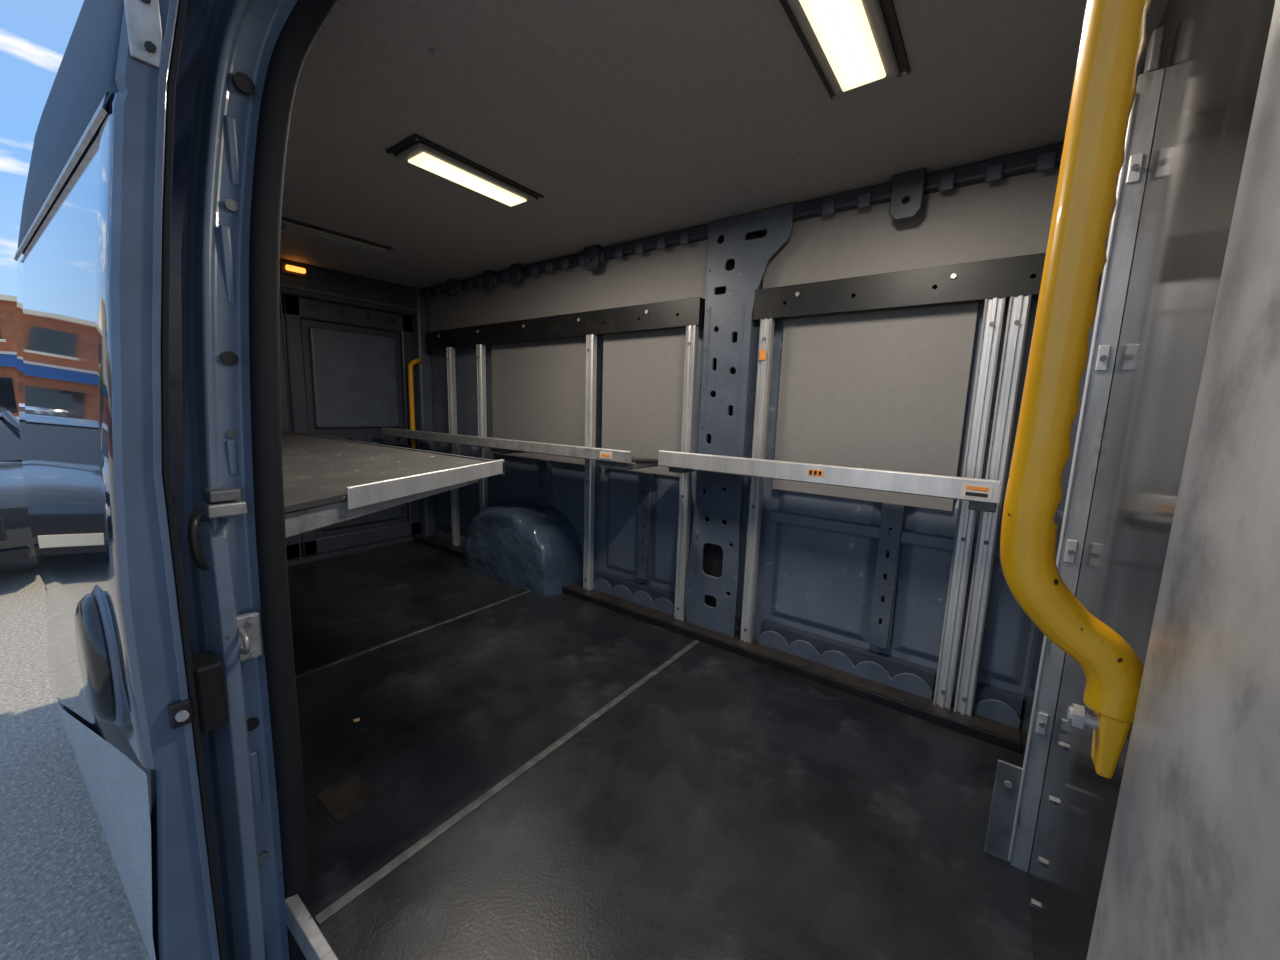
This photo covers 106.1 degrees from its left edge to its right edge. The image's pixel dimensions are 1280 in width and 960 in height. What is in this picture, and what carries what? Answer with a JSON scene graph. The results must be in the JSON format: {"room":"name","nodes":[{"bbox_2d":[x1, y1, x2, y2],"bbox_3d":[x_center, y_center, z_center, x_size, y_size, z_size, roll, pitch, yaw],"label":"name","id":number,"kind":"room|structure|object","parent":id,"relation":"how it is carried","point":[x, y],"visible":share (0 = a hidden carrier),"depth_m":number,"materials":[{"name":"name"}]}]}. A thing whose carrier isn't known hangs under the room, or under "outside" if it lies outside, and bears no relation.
{"room":"vehicle interior","nodes":[
{"label":"vehicle interior","id":0,"kind":"room"},
{"bbox_2d":[169,0,208,554],"bbox_3d":[-1.725,-0.050,1.723,2.400,2.490,0.365,8,11,36],"label":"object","id":1,"kind":"object","parent":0,"point":[196,11],"visible":0.11,"depth_m":0.85,"materials":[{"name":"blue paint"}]},
{"bbox_2d":[237,611,263,661],"bbox_3d":[-0.745,0.306,0.924,0.058,0.090,0.040,8,11,36],"label":"plate","id":2,"kind":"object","parent":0,"point":[249,629],"depth_m":0.93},
{"bbox_2d":[408,288,436,535],"bbox_3d":[-1.645,-0.462,3.583,0.213,1.860,0.224,8,11,36],"label":"post","id":3,"kind":"object","parent":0,"point":[423,371],"depth_m":3.58,"materials":[{"name":"blue metal"}]},
{"bbox_2d":[281,295,420,556],"bbox_3d":[-1.936,-0.356,3.327,0.040,1.650,0.800,8,11,36],"label":"door","id":4,"kind":"structure","parent":3,"relation":"attached to","point":[295,309],"depth_m":3.22,"materials":[{"name":"blue metal"}]},
{"bbox_2d":[280,295,407,555],"bbox_3d":[-1.956,-0.359,3.342,0.020,1.650,0.800,8,11,36],"label":"door skin","id":5,"kind":"structure","parent":4,"relation":"attached to","point":[306,323],"depth_m":3.25,"materials":[{"name":"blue metal"}]},
{"bbox_2d":[308,326,398,427],"bbox_3d":[-1.928,-0.678,3.280,0.028,0.640,0.540,8,11,36],"label":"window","id":6,"kind":"structure","parent":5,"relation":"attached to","point":[354,374],"depth_m":3.25,"materials":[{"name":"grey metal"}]},
{"bbox_2d":[322,504,402,529],"bbox_3d":[-1.951,0.063,3.392,0.022,0.500,0.540,8,11,36],"label":"card","id":7,"kind":"object","parent":5,"relation":"attached to","point":[394,512],"visible":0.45,"depth_m":3.46,"materials":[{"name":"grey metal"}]},
{"bbox_2d":[288,535,1032,959],"bbox_3d":[-0.685,0.745,2.041,3.710,0.084,1.700,8,11,36],"label":"floor","id":8,"kind":"structure","parent":0,"point":[730,806],"depth_m":1.34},
{"bbox_2d":[315,773,377,821],"bbox_3d":[-0.784,0.845,1.286,0.140,0.001,0.100,8,11,36],"label":"floor patch","id":9,"kind":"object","parent":8,"relation":"on","point":[350,794],"depth_m":1.28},
{"bbox_2d":[465,500,582,596],"bbox_3d":[-0.741,0.369,2.965,0.840,0.452,0.314,8,11,36],"label":"wheel arch cover","id":10,"kind":"object","parent":8,"relation":"on","point":[527,545],"visible":0.99,"depth_m":2.78,"materials":[{"name":"blue plastic"}]},
{"bbox_2d":[984,27,1165,872],"bbox_3d":[0.915,0.042,1.042,0.084,1.760,0.071,8,11,36],"label":"post","id":11,"kind":"object","parent":8,"relation":"on","point":[1017,790],"visible":0.95,"depth_m":0.99,"materials":[{"name":"metal"}]},
{"bbox_2d":[418,535,1020,740],"bbox_3d":[-0.225,0.645,2.669,3.690,0.022,0.130,8,11,36],"label":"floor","id":12,"kind":"structure","parent":0,"point":[976,720],"depth_m":1.96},
{"bbox_2d":[446,347,459,545],"bbox_3d":[-1.321,-0.217,3.402,0.050,1.401,0.040,8,11,36],"label":"track","id":13,"kind":"object","parent":12,"relation":"on","point":[451,369],"visible":0.8,"depth_m":3.36,"materials":[{"name":"metal"}]},
{"bbox_2d":[476,344,487,511],"bbox_3d":[-1.048,-0.179,3.202,0.050,1.401,0.040,8,11,36],"label":"track","id":14,"kind":"object","parent":12,"relation":"on","point":[480,348],"visible":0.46,"depth_m":3.15,"materials":[{"name":"metal"}]},
{"bbox_2d":[382,428,657,469],"bbox_3d":[-0.803,-0.213,2.781,2.140,0.083,0.326,8,11,36],"label":"shelf","id":15,"kind":"object","parent":14,"relation":"attached to","point":[608,458],"visible":0.91,"depth_m":2.36,"materials":[{"name":"metal"}]},
{"bbox_2d":[583,334,596,589],"bbox_3d":[-0.278,-0.072,2.639,0.050,1.401,0.040,8,11,36],"label":"track","id":16,"kind":"object","parent":12,"relation":"on","point":[591,340],"visible":1,"depth_m":2.63,"materials":[{"name":"metal"}]},
{"bbox_2d":[674,325,698,620],"bbox_3d":[0.215,-0.004,2.278,0.050,1.401,0.040,8,11,36],"label":"track","id":17,"kind":"object","parent":12,"relation":"on","point":[692,332],"visible":1,"depth_m":2.26,"materials":[{"name":"metal"}]},
{"bbox_2d":[740,318,774,643],"bbox_3d":[0.500,0.035,2.070,0.050,1.401,0.040,8,11,36],"label":"track","id":18,"kind":"object","parent":12,"relation":"on","point":[766,335],"visible":1,"depth_m":2.06,"materials":[{"name":"metal"}]},
{"bbox_2d":[759,350,765,359],"bbox_3d":[0.503,-0.513,1.970,0.026,0.040,0.004,8,11,36],"label":"label","id":19,"kind":"object","parent":18,"relation":"attached to","point":[762,356],"visible":1,"depth_m":1.97,"materials":[{"name":"orange"}]},
{"bbox_2d":[933,297,1005,709],"bbox_3d":[1.105,0.119,1.627,0.052,1.401,0.040,8,11,36],"label":"track","id":20,"kind":"object","parent":12,"relation":"on","point":[993,313],"visible":1,"depth_m":1.61,"materials":[{"name":"metal"}]},
{"bbox_2d":[954,295,1030,716],"bbox_3d":[1.156,0.126,1.590,0.052,1.401,0.040,8,11,36],"label":"track","id":21,"kind":"object","parent":12,"relation":"on","point":[1018,311],"visible":1,"depth_m":1.57,"materials":[{"name":"metal"}]},
{"bbox_2d":[658,450,999,512],"bbox_3d":[0.617,-0.021,1.836,1.210,0.103,0.176,8,11,36],"label":"shelf","id":22,"kind":"object","parent":21,"relation":"attached to","point":[981,494],"visible":1,"depth_m":1.65,"materials":[{"name":"metal"}]},
{"bbox_2d":[280,0,1167,288],"bbox_3d":[-0.575,-1.117,1.814,3.740,0.030,1.630,8,11,36],"label":"ceiling","id":23,"kind":"structure","parent":0,"point":[596,108],"depth_m":1.33,"materials":[{"name":"grey"}]},
{"bbox_2d":[281,216,392,254],"bbox_3d":[-1.539,-1.205,2.406,0.180,0.029,0.520,8,11,36],"label":"ceiling light","id":24,"kind":"object","parent":23,"relation":"attached to","point":[290,226],"depth_m":2.36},
{"bbox_2d":[386,133,543,207],"bbox_3d":[-0.601,-1.074,1.720,0.180,0.032,0.520,8,11,36],"label":"ceiling light","id":25,"kind":"object","parent":23,"relation":"attached to","point":[416,150],"depth_m":1.64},
{"bbox_2d":[779,0,910,99],"bbox_3d":[0.410,-0.934,0.980,0.180,0.032,0.520,8,11,36],"label":"ceiling light","id":26,"kind":"object","parent":23,"relation":"attached to","point":[852,46],"depth_m":1.02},
{"bbox_2d":[428,167,1059,684],"bbox_3d":[-0.110,-0.305,2.560,3.590,1.660,0.053,8,11,36],"label":"wall","id":27,"kind":"structure","parent":0,"point":[889,391],"depth_m":1.92,"materials":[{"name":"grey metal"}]},
{"bbox_2d":[279,258,416,316],"bbox_3d":[-2.097,-1.214,2.911,0.110,0.200,1.680,8,11,36],"label":"header","id":28,"kind":"object","parent":27,"relation":"attached to","point":[321,279],"visible":0.16,"depth_m":3.12,"materials":[{"name":"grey metal"}]},
{"bbox_2d":[280,260,309,278],"bbox_3d":[-2.048,-1.250,2.857,0.045,0.070,0.160,8,11,36],"label":"marker lamp","id":29,"kind":"object","parent":28,"relation":"attached to","point":[288,268],"visible":0.8,"depth_m":2.85,"materials":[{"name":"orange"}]},
{"bbox_2d":[279,283,426,312],"bbox_3d":[-2.056,-1.146,2.870,0.020,0.020,1.650,8,11,36],"label":"header lip","id":30,"kind":"object","parent":28,"relation":"attached to","point":[280,284],"depth_m":3.09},
{"bbox_2d":[287,534,422,565],"bbox_3d":[-2.160,0.559,3.185,0.080,0.130,1.680,8,11,36],"label":"sill","id":31,"kind":"structure","parent":27,"relation":"attached to","point":[302,559],"depth_m":3.31,"materials":[{"name":"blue metal"}]},
{"bbox_2d":[434,529,466,546],"bbox_3d":[-1.342,0.437,3.530,0.604,0.079,0.010,8,11,36],"label":"trim","id":32,"kind":"structure","parent":27,"relation":"attached to","point":[438,533],"depth_m":3.59,"materials":[{"name":"blue metal"}]},
{"bbox_2d":[436,524,468,537],"bbox_3d":[-1.323,0.424,3.555,0.600,0.095,0.045,8,11,36],"label":"trim","id":33,"kind":"structure","parent":27,"relation":"attached to","point":[446,529],"depth_m":3.62,"materials":[{"name":"blue metal"}]},
{"bbox_2d":[547,461,552,505],"bbox_3d":[-0.556,0.158,2.959,0.006,0.560,0.045,8,11,36],"label":"flange","id":34,"kind":"object","parent":27,"relation":"attached to","point":[549,463],"visible":0.5,"depth_m":2.94,"materials":[{"name":"blue metal"}]},
{"bbox_2d":[426,297,704,349],"bbox_3d":[-0.620,-0.876,2.809,2.237,0.119,0.059,8,11,36],"label":"rail","id":35,"kind":"object","parent":27,"relation":"attached to","point":[674,314],"visible":1,"depth_m":2.56,"materials":[{"name":"black metal"}]},
{"bbox_2d":[593,578,673,614],"bbox_3d":[-0.043,0.617,2.580,0.564,0.079,0.010,8,11,36],"label":"sill","id":36,"kind":"structure","parent":27,"relation":"attached to","point":[665,605],"depth_m":2.56,"materials":[{"name":"blue metal"}]},
{"bbox_2d":[594,571,674,605],"bbox_3d":[-0.023,0.604,2.604,0.560,0.095,0.045,8,11,36],"label":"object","id":37,"kind":"structure","parent":27,"relation":"attached to","point":[654,593],"depth_m":2.58,"materials":[{"name":"blue metal"}]},
{"bbox_2d":[647,474,655,578],"bbox_3d":[0.061,0.244,2.507,0.006,0.560,0.045,8,11,36],"label":"flange","id":38,"kind":"object","parent":27,"relation":"attached to","point":[653,476],"visible":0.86,"depth_m":2.50,"materials":[{"name":"blue metal"}]},
{"bbox_2d":[431,230,1038,715],"bbox_3d":[-0.120,-0.306,2.632,3.790,2.120,0.050,8,11,36],"label":"wall frame","id":39,"kind":"object","parent":27,"relation":"attached to","point":[519,482],"visible":0.02,"depth_m":2.67,"materials":[{"name":"blue painted steel"}]},
{"bbox_2d":[685,203,793,637],"bbox_3d":[0.427,-0.190,2.146,0.411,1.831,0.095,8,11,36],"label":"post","id":40,"kind":"object","parent":27,"relation":"attached to","point":[739,255],"visible":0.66,"depth_m":2.12,"materials":[{"name":"blue metal"}]},
{"bbox_2d":[419,142,1063,297],"bbox_3d":[-0.143,-1.155,2.440,3.690,0.053,0.050,8,11,36],"label":"cant rail","id":41,"kind":"object","parent":27,"relation":"attached to","point":[1024,162],"visible":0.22,"depth_m":1.76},
{"bbox_2d":[446,279,455,296],"bbox_3d":[-1.252,-1.275,3.193,0.068,0.103,0.032,8,11,36],"label":"bracket","id":42,"kind":"object","parent":41,"relation":"attached to","point":[451,283],"depth_m":3.18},
{"bbox_2d":[483,270,493,290],"bbox_3d":[-0.932,-1.226,2.959,0.068,0.113,0.032,8,11,36],"label":"bracket","id":43,"kind":"object","parent":41,"relation":"attached to","point":[488,285],"depth_m":2.94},
{"bbox_2d":[503,272,509,281],"bbox_3d":[-0.803,-1.219,2.890,0.044,0.050,0.022,8,11,36],"label":"tab","id":44,"kind":"object","parent":41,"relation":"attached to","point":[506,277],"depth_m":2.88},
{"bbox_2d":[510,263,521,283],"bbox_3d":[-0.723,-1.202,2.806,0.078,0.103,0.032,8,11,36],"label":"bracket","id":45,"kind":"object","parent":41,"relation":"attached to","point":[515,269],"depth_m":2.79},
{"bbox_2d":[531,266,537,275],"bbox_3d":[-0.602,-1.191,2.743,0.044,0.050,0.022,8,11,36],"label":"tab","id":46,"kind":"object","parent":41,"relation":"attached to","point":[534,270],"depth_m":2.73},
{"bbox_2d":[546,263,552,272],"bbox_3d":[-0.502,-1.178,2.670,0.044,0.050,0.022,8,11,36],"label":"tab","id":47,"kind":"object","parent":41,"relation":"attached to","point":[549,266],"depth_m":2.66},
{"bbox_2d":[562,259,568,269],"bbox_3d":[-0.402,-1.164,2.597,0.044,0.050,0.022,8,11,36],"label":"tab","id":48,"kind":"object","parent":41,"relation":"attached to","point":[565,263],"depth_m":2.58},
{"bbox_2d":[584,245,600,270],"bbox_3d":[-0.242,-1.130,2.455,0.093,0.113,0.032,8,11,36],"label":"bracket","id":49,"kind":"object","parent":41,"relation":"attached to","point":[592,254],"depth_m":2.44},
{"bbox_2d":[615,247,623,258],"bbox_3d":[-0.101,-1.122,2.376,0.044,0.050,0.022,8,11,36],"label":"tab","id":50,"kind":"object","parent":41,"relation":"attached to","point":[619,252],"depth_m":2.37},
{"bbox_2d":[635,242,643,254],"bbox_3d":[-0.001,-1.108,2.303,0.044,0.050,0.022,8,11,36],"label":"tab","id":51,"kind":"object","parent":41,"relation":"attached to","point":[639,248],"depth_m":2.29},
{"bbox_2d":[657,237,665,249],"bbox_3d":[0.100,-1.094,2.230,0.044,0.050,0.022,8,11,36],"label":"tab","id":52,"kind":"object","parent":41,"relation":"attached to","point":[661,242],"depth_m":2.22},
{"bbox_2d":[680,232,688,245],"bbox_3d":[0.200,-1.081,2.156,0.044,0.050,0.022,8,11,36],"label":"tab","id":53,"kind":"object","parent":41,"relation":"attached to","point":[684,237],"depth_m":2.15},
{"bbox_2d":[822,200,834,215],"bbox_3d":[0.701,-1.011,1.790,0.044,0.050,0.022,8,11,36],"label":"tab","id":54,"kind":"object","parent":41,"relation":"attached to","point":[828,207],"depth_m":1.78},
{"bbox_2d":[857,191,871,208],"bbox_3d":[0.801,-0.997,1.716,0.044,0.050,0.022,8,11,36],"label":"tab","id":55,"kind":"object","parent":41,"relation":"attached to","point":[864,199],"depth_m":1.71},
{"bbox_2d":[889,168,926,222],"bbox_3d":[0.901,-0.955,1.621,0.098,0.148,0.032,8,11,36],"label":"bracket","id":56,"kind":"object","parent":41,"relation":"attached to","point":[910,185],"depth_m":1.61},
{"bbox_2d":[939,173,955,192],"bbox_3d":[1.002,-0.970,1.570,0.044,0.050,0.022,8,11,36],"label":"tab","id":57,"kind":"object","parent":41,"relation":"attached to","point":[947,182],"depth_m":1.56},
{"bbox_2d":[985,162,1003,182],"bbox_3d":[1.102,-0.956,1.496,0.044,0.050,0.022,8,11,36],"label":"tab","id":58,"kind":"object","parent":41,"relation":"attached to","point":[994,172],"depth_m":1.49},
{"bbox_2d":[1036,150,1056,172],"bbox_3d":[1.202,-0.942,1.423,0.044,0.050,0.022,8,11,36],"label":"tab","id":59,"kind":"object","parent":41,"relation":"attached to","point":[1046,161],"depth_m":1.42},
{"bbox_2d":[758,631,932,699],"bbox_3d":[0.803,0.734,1.960,0.674,0.079,0.010,8,11,36],"label":"sill","id":60,"kind":"structure","parent":27,"relation":"attached to","point":[912,683],"depth_m":1.93,"materials":[{"name":"blue metal"}]},
{"bbox_2d":[760,619,935,690],"bbox_3d":[0.823,0.721,1.985,0.670,0.095,0.045,8,11,36],"label":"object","id":61,"kind":"structure","parent":27,"relation":"attached to","point":[894,666],"depth_m":1.94,"materials":[{"name":"blue metal"}]},
{"bbox_2d":[868,510,881,642],"bbox_3d":[0.924,0.363,1.876,0.006,0.560,0.045,8,11,36],"label":"flange","id":62,"kind":"object","parent":27,"relation":"attached to","point":[881,510],"visible":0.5,"depth_m":1.88,"materials":[{"name":"blue metal"}]},
{"bbox_2d":[770,510,1000,559],"bbox_3d":[0.948,0.208,1.838,0.930,0.050,0.045,8,11,36],"label":"wall ledge","id":63,"kind":"object","parent":27,"relation":"attached to","point":[925,540],"visible":0.5,"depth_m":1.88,"materials":[{"name":"blue steel"}]},
{"bbox_2d":[887,506,906,647],"bbox_3d":[0.980,0.371,1.835,0.006,0.560,0.045,8,11,36],"label":"flange","id":64,"kind":"object","parent":27,"relation":"attached to","point":[904,515],"visible":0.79,"depth_m":1.83,"materials":[{"name":"blue metal"}]},
{"bbox_2d":[753,253,1045,321],"bbox_3d":[0.896,-0.667,1.700,1.027,0.119,0.059,8,11,36],"label":"rail","id":65,"kind":"object","parent":27,"relation":"attached to","point":[978,281],"visible":0.96,"depth_m":1.65,"materials":[{"name":"black metal"}]},
{"bbox_2d":[973,699,1020,728],"bbox_3d":[1.226,0.792,1.651,0.129,0.079,0.010,8,11,36],"label":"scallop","id":66,"kind":"structure","parent":27,"relation":"attached to","point":[993,709],"depth_m":1.65,"materials":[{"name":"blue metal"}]},
{"bbox_2d":[975,682,1022,717],"bbox_3d":[1.246,0.779,1.675,0.125,0.095,0.045,8,11,36],"label":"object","id":67,"kind":"structure","parent":27,"relation":"attached to","point":[984,691],"depth_m":1.66,"materials":[{"name":"blue metal"}]},
{"bbox_2d":[1020,0,1279,959],"bbox_3d":[0.825,0.025,0.836,0.052,1.950,1.750,8,11,36],"label":"wall","id":68,"kind":"structure","parent":0,"point":[1175,855],"depth_m":0.45,"materials":[{"name":"metal"}]},
{"bbox_2d":[16,0,210,959],"bbox_3d":[-1.287,0.106,1.175,1.426,2.270,0.207,7,10,34],"label":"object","id":69,"kind":"structure","parent":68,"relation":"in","point":[83,337],"depth_m":0.77,"materials":[{"name":"blue paint"}]},
{"bbox_2d":[74,593,115,722],"bbox_3d":[-0.928,0.306,0.817,0.160,0.232,0.026,7,10,34],"label":"bowl","id":70,"kind":"object","parent":69,"relation":"attached to","point":[91,644],"visible":1,"depth_m":0.78,"materials":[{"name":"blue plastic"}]},
{"bbox_2d":[55,701,155,959],"bbox_3d":[-1.304,0.574,1.127,1.275,0.370,0.018,7,10,34],"label":"lower flare","id":71,"kind":"object","parent":69,"relation":"attached to","point":[117,787],"visible":1,"depth_m":0.89,"materials":[{"name":"paint"}]},
{"bbox_2d":[91,585,123,726],"bbox_3d":[-0.920,0.305,0.828,0.184,0.260,0.014,7,10,34],"label":"handle bezel","id":72,"kind":"object","parent":69,"relation":"attached to","point":[119,720],"visible":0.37,"depth_m":0.78,"materials":[{"name":"blue metal"}]},
{"bbox_2d":[124,0,162,67],"bbox_3d":[-0.676,-0.624,0.656,0.006,0.100,0.035,8,11,36],"label":"bracket","id":73,"kind":"object","parent":69,"relation":"attached to","point":[143,20],"visible":1,"depth_m":0.66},
{"bbox_2d":[144,41,156,52],"bbox_3d":[-0.671,-0.593,0.660,0.007,0.012,0.012,8,11,36],"label":"screw","id":74,"kind":"object","parent":73,"relation":"attached to","point":[149,46],"depth_m":0.66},
{"bbox_2d":[167,699,192,728],"bbox_3d":[-0.730,0.370,0.764,0.015,0.040,0.026,8,11,36],"label":"catch block","id":75,"kind":"object","parent":69,"relation":"attached to","point":[174,708],"visible":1,"depth_m":0.76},
{"bbox_2d":[175,710,188,721],"bbox_3d":[-0.723,0.371,0.759,0.012,0.016,0.016,8,11,36],"label":"bolt","id":76,"kind":"object","parent":75,"relation":"attached to","point":[181,716],"depth_m":0.76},
{"bbox_2d":[151,0,219,959],"bbox_3d":[-0.692,0.164,0.799,0.028,2.200,0.139,8,11,36],"label":"flange","id":77,"kind":"object","parent":69,"relation":"attached to","point":[172,7],"visible":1,"depth_m":0.71,"materials":[{"name":"blue metal"}]},
{"bbox_2d":[161,0,226,959],"bbox_3d":[-0.682,0.164,0.803,0.020,2.200,0.136,8,11,36],"label":"strip","id":78,"kind":"object","parent":69,"relation":"attached to","point":[171,84],"visible":1,"depth_m":0.72,"materials":[{"name":"black"}]},
{"bbox_2d":[14,0,296,959],"bbox_3d":[-0.643,0.074,0.847,2.812,2.278,0.376,8,11,36],"label":"door frame","id":79,"kind":"structure","parent":68,"relation":"attached to","point":[239,35],"depth_m":0.89,"materials":[{"name":"blue metal"}]},
{"bbox_2d":[191,651,228,732],"bbox_3d":[-0.789,0.385,0.877,0.070,0.125,0.040,8,11,36],"label":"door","id":80,"kind":"structure","parent":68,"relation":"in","point":[208,672],"depth_m":0.86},
{"bbox_2d":[188,487,246,570],"bbox_3d":[-0.756,0.087,0.859,0.098,0.133,0.092,8,11,36],"label":"bracket","id":81,"kind":"object","parent":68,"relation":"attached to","point":[223,501],"visible":1,"depth_m":0.86,"materials":[{"name":"metal"}]},
{"bbox_2d":[219,225,235,303],"bbox_3d":[-0.765,-0.399,0.894,0.010,0.140,0.016,8,11,36],"label":"bead","id":82,"kind":"object","parent":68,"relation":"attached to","point":[225,232],"visible":1,"depth_m":0.89,"materials":[{"name":"blue metal"}]},
{"bbox_2d":[188,519,267,959],"bbox_3d":[-0.809,0.633,0.952,0.078,1.120,0.085,-1,9,-20],"label":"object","id":83,"kind":"object","parent":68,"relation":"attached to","point":[214,589],"visible":0.86,"depth_m":0.93,"materials":[{"name":"blue metal"}]},
{"bbox_2d":[220,351,237,364],"bbox_3d":[-0.769,-0.228,0.900,0.010,0.026,0.026,8,11,36],"label":"plug","id":84,"kind":"object","parent":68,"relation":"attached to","point":[227,357],"visible":1,"depth_m":0.90,"materials":[{"name":"black plastic"}]},
{"bbox_2d":[223,199,237,211],"bbox_3d":[-0.760,-0.510,0.894,0.010,0.020,0.020,8,11,36],"label":"plug","id":85,"kind":"object","parent":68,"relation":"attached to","point":[230,205],"visible":1,"depth_m":0.89,"materials":[{"name":"metal"}]},
{"bbox_2d":[225,439,238,475],"bbox_3d":[-0.771,-0.042,0.910,0.010,0.070,0.016,8,11,36],"label":"bead","id":86,"kind":"object","parent":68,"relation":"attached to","point":[231,447],"visible":1,"depth_m":0.91,"materials":[{"name":"blue metal"}]},
{"bbox_2d":[226,430,237,437],"bbox_3d":[-0.771,-0.087,0.908,0.010,0.016,0.016,8,11,36],"label":"plug","id":87,"kind":"object","parent":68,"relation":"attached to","point":[230,433],"visible":1,"depth_m":0.90,"materials":[{"name":"metal"}]},
{"bbox_2d":[225,115,240,185],"bbox_3d":[-0.756,-0.611,0.894,0.010,0.120,0.016,8,11,36],"label":"bead","id":88,"kind":"object","parent":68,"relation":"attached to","point":[230,122],"visible":1,"depth_m":0.89,"materials":[{"name":"blue metal"}]},
{"bbox_2d":[232,72,254,94],"bbox_3d":[-0.731,-0.730,0.886,0.010,0.032,0.032,8,11,36],"label":"plug","id":89,"kind":"object","parent":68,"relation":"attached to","point":[242,82],"visible":1,"depth_m":0.88,"materials":[{"name":"black plastic"}]},
{"bbox_2d":[247,717,258,730],"bbox_3d":[-0.782,0.490,0.967,0.010,0.024,0.024,8,11,36],"label":"plug","id":90,"kind":"object","parent":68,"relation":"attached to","point":[252,723],"visible":0.76,"depth_m":0.96,"materials":[{"name":"black plastic"}]},
{"bbox_2d":[250,750,262,805],"bbox_3d":[-0.785,0.609,0.983,0.010,0.120,0.016,8,11,36],"label":"bead","id":91,"kind":"object","parent":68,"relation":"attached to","point":[255,767],"visible":0.94,"depth_m":0.98,"materials":[{"name":"blue metal"}]},
{"bbox_2d":[259,851,268,863],"bbox_3d":[-0.788,0.788,1.004,0.010,0.020,0.020,8,11,36],"label":"plug","id":92,"kind":"object","parent":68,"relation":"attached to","point":[263,856],"visible":0.76,"depth_m":1.00,"materials":[{"name":"metal"}]},
{"bbox_2d":[249,0,339,959],"bbox_3d":[-0.164,0.197,0.614,1.440,2.120,0.204,8,11,36],"label":"seal","id":93,"kind":"object","parent":68,"relation":"attached to","point":[292,46],"visible":0.94,"depth_m":0.92,"materials":[{"name":"black"}]},
{"bbox_2d":[285,894,337,959],"bbox_3d":[-0.236,0.986,0.656,1.270,0.063,0.022,8,11,36],"label":"trim","id":94,"kind":"structure","parent":68,"relation":"attached to","point":[311,941],"depth_m":0.97,"materials":[{"name":"metal"}]},
{"bbox_2d":[1000,0,1150,778],"bbox_3d":[0.518,-0.306,0.493,0.154,1.298,0.078,8,11,36],"label":"handle","id":95,"kind":"object","parent":68,"relation":"attached to","point":[1113,41],"visible":0.98,"depth_m":0.53,"materials":[{"name":"metal"}]},
{"bbox_3d":[-1.672,0.004,1.746,2.350,2.380,0.195,8,11,36],"label":"lining","id":96,"kind":"object","parent":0,"visible":0},
{"bbox_2d":[281,431,504,537],"bbox_3d":[-1.489,-0.074,1.948,2.108,0.154,0.660,8,11,36],"label":"shelf","id":97,"kind":"object","parent":96,"relation":"attached to","point":[327,481],"visible":0.61,"depth_m":1.45,"materials":[{"name":"metal"}]},
{"bbox_3d":[-2.603,-0.310,2.382,0.120,1.860,0.090,8,11,36],"label":"post","id":98,"kind":"object","parent":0,"visible":0},
{"bbox_2d":[279,294,300,559],"bbox_3d":[-2.389,-0.279,2.722,0.040,1.650,0.700,8,11,36],"label":"door","id":99,"kind":"structure","parent":98,"relation":"attached to","point":[293,542],"depth_m":2.95,"materials":[{"name":"blue metal"}]},
{"label":"outside","id":100,"kind":"structure","parent":0,"visible":0},
{"bbox_2d":[0,555,149,959],"bbox_3d":[-16.088,-0.587,11.981,120.000,0.001,120.000,8,11,36],"label":"ground","id":101,"kind":"structure","parent":100,"point":[63,896],"depth_m":1.84,"materials":[{"name":"asphalt"}]},
{"bbox_2d":[0,366,18,416],"bbox_3d":[-29.323,-3.151,18.117,9.000,2.500,9.500,8,11,36],"label":"storey","id":102,"kind":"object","parent":101,"relation":"on","point":[6,372],"visible":0.02,"depth_m":18.14,"materials":[{"name":"brick"}]},
{"bbox_2d":[0,377,16,412],"bbox_3d":[-24.157,-3.114,17.516,0.100,1.300,1.700,8,11,36],"label":"shop window","id":103,"kind":"structure","parent":102,"relation":"attached to","point":[7,396],"depth_m":18.03,"materials":[{"name":"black glass"}]},
{"bbox_2d":[0,354,16,366],"bbox_3d":[-29.161,-4.592,17.810,9.300,0.450,9.500,8,11,36],"label":"sign band","id":104,"kind":"object","parent":102,"relation":"on","point":[6,360],"visible":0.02,"depth_m":17.82,"materials":[{"name":"blue"}]},
{"bbox_2d":[0,351,16,354],"bbox_3d":[-29.133,-4.862,17.755,9.350,0.100,9.500,8,11,36],"label":"ledge","id":105,"kind":"object","parent":104,"relation":"on","point":[1,352],"visible":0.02,"depth_m":17.75,"materials":[{"name":"beige"}]},
{"bbox_2d":[0,300,16,351],"bbox_3d":[-29.245,-5.845,17.714,9.000,1.850,9.500,8,11,36],"label":"storey","id":106,"kind":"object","parent":105,"relation":"on","point":[8,309],"visible":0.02,"depth_m":17.91,"materials":[{"name":"brick"}]},
{"bbox_2d":[0,294,16,301],"bbox_3d":[-29.136,-6.837,17.505,9.400,0.180,9.700,8,11,36],"label":"parapet","id":107,"kind":"object","parent":106,"relation":"on","point":[2,297],"visible":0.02,"depth_m":17.68,"materials":[{"name":"beige"}]},
{"bbox_2d":[0,407,35,562],"bbox_3d":[-7.133,0.024,4.721,4.522,1.450,2.160,8,11,36],"label":"parked car","id":108,"kind":"object","parent":101,"relation":"on","point":[16,540],"visible":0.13,"depth_m":3.93,"materials":[{"name":"grey paint"}]},
{"bbox_2d":[0,517,6,540],"bbox_3d":[-5.362,0.433,3.445,0.072,0.200,1.000,8,11,36],"label":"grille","id":109,"kind":"object","parent":108,"relation":"attached to","point":[3,520],"depth_m":3.81,"materials":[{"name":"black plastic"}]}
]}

